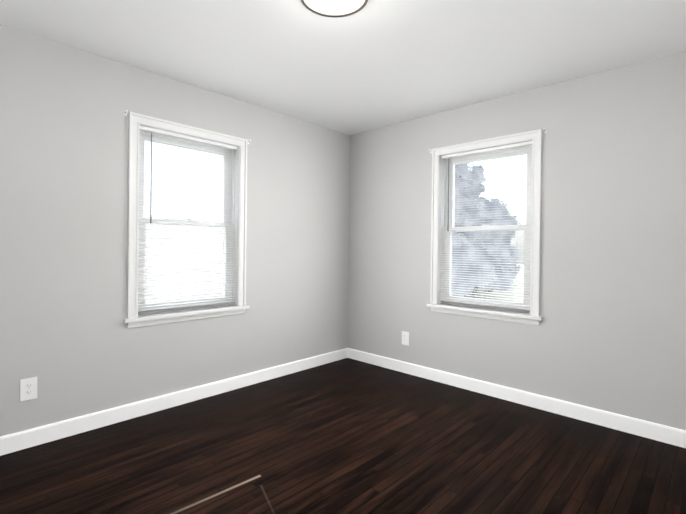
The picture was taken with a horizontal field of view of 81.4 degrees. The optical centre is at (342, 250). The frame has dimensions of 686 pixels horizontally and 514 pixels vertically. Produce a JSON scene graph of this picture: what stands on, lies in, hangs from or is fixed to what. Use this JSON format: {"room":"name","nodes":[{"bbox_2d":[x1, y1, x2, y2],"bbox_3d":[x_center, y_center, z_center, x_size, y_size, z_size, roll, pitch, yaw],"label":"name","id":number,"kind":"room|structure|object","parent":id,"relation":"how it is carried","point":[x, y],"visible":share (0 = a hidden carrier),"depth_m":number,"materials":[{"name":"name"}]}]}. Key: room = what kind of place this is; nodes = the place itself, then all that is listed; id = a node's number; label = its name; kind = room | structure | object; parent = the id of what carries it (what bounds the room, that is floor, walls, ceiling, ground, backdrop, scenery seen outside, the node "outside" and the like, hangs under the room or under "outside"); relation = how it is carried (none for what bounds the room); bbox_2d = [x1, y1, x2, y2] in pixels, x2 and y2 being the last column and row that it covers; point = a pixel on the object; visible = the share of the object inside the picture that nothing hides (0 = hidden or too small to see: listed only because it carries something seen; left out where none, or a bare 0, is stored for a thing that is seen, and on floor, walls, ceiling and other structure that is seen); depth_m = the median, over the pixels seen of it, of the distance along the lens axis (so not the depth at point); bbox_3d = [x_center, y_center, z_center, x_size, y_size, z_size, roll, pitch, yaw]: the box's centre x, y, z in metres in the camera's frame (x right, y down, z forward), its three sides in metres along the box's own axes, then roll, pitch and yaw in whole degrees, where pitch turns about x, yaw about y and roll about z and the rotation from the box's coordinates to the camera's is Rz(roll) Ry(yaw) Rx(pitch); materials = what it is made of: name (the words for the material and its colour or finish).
{"room":"empty bedroom","nodes":[
{"label":"empty bedroom","id":0,"kind":"room"},
{"bbox_2d":[0,24,349,435],"bbox_3d":[-1.306,-0.055,3.063,0.180,2.440,4.160,1,0,43],"label":"wall","id":1,"kind":"structure","parent":0,"point":[73,343],"depth_m":2.68,"materials":[{"name":"grey paint"}]},
{"bbox_2d":[20,377,36,401],"bbox_3d":[-1.858,0.818,2.358,0.008,0.128,0.080,1,0,43],"label":"electrical outlet","id":2,"kind":"object","parent":1,"relation":"attached to","point":[28,388],"visible":1,"depth_m":2.35,"materials":[{"name":"white plastic"}]},
{"bbox_2d":[0,348,347,455],"bbox_3d":[-1.249,1.114,3.004,0.014,0.105,3.800,1,0,43],"label":"baseboard","id":3,"kind":"structure","parent":1,"relation":"attached to","point":[22,440],"depth_m":2.84,"materials":[{"name":"white wood"}]},
{"bbox_2d":[123,112,249,327],"bbox_3d":[-1.221,-0.209,3.142,0.252,1.486,0.985,1,0,43],"label":"window","id":4,"kind":"structure","parent":1,"relation":"in","point":[136,185],"depth_m":3.10,"materials":[{"name":"white paint"}]},
{"bbox_2d":[138,125,237,314],"bbox_3d":[-1.177,-0.214,3.100,0.042,1.336,0.792,1,0,43],"label":"window blind","id":5,"kind":"object","parent":4,"relation":"attached to","point":[177,136],"visible":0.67,"depth_m":3.06,"materials":[{"name":"white plastic"}]},
{"bbox_2d":[0,358,685,513],"bbox_3d":[-0.002,1.263,1.825,3.810,0.150,4.160,1,0,43],"label":"floor","id":6,"kind":"structure","parent":0,"point":[347,436],"depth_m":2.26,"materials":[{"name":"brown wood"}]},
{"bbox_2d":[0,0,685,134],"bbox_3d":[0.028,-1.327,1.809,3.810,0.150,4.160,1,0,43],"label":"ceiling","id":7,"kind":"structure","parent":0,"point":[373,64],"depth_m":2.43,"materials":[{"name":"white paint"}]},
{"bbox_2d":[301,0,367,17],"bbox_3d":[-0.043,-1.217,1.903,0.332,0.072,0.332,1,0,43],"label":"ceiling light fixture","id":8,"kind":"object","parent":7,"relation":"attached to","point":[334,8],"visible":1,"depth_m":1.95,"materials":[{"name":"white"}]},
{"bbox_2d":[348,51,685,429],"bbox_3d":[1.379,-0.025,3.264,3.450,2.440,0.180,1,0,43],"label":"wall","id":9,"kind":"structure","parent":0,"point":[608,333],"depth_m":2.88,"materials":[{"name":"grey paint"}]},
{"bbox_2d":[402,331,408,345],"bbox_3d":[0.603,0.849,3.864,0.080,0.128,0.008,1,0,43],"label":"electrical outlet","id":10,"kind":"object","parent":9,"relation":"attached to","point":[405,338],"visible":1,"depth_m":3.86,"materials":[{"name":"white plastic"}]},
{"bbox_2d":[427,129,542,324],"bbox_3d":[1.219,-0.182,3.408,0.985,1.486,0.252,1,0,43],"label":"window","id":11,"kind":"structure","parent":9,"relation":"in","point":[439,171],"depth_m":3.37,"materials":[{"name":"white paint"}]},
{"bbox_2d":[440,141,531,312],"bbox_3d":[1.177,-0.188,3.364,0.792,1.336,0.042,1,0,43],"label":"window blind","id":12,"kind":"object","parent":11,"relation":"attached to","point":[488,150],"visible":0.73,"depth_m":3.34,"materials":[{"name":"white plastic"}]},
{"bbox_2d":[348,348,685,447],"bbox_3d":[1.299,1.142,3.200,3.390,0.105,0.014,1,0,43],"label":"baseboard","id":13,"kind":"structure","parent":9,"relation":"attached to","point":[658,432],"depth_m":3.01,"materials":[{"name":"white wood"}]},
{"label":"outside","id":14,"kind":"structure","parent":0,"visible":0},
{"bbox_2d":[145,264,523,302],"bbox_3d":[-0.055,1.483,-0.740,80.000,0.240,80.000,1,0,43],"label":"ground","id":15,"kind":"structure","parent":14,"point":[517,282],"depth_m":11.73,"materials":[{"name":"white snow"}]},
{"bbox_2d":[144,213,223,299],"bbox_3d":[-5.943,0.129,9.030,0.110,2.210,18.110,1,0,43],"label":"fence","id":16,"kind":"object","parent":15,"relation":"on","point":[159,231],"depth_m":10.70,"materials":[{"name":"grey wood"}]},
{"bbox_2d":[451,162,521,297],"bbox_3d":[4.157,-0.962,14.074,5.329,5.166,8.488,1,0,43],"label":"trees","id":17,"kind":"object","parent":15,"relation":"on","point":[468,208],"depth_m":12.16,"materials":[{"name":"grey plant"}]}
]}

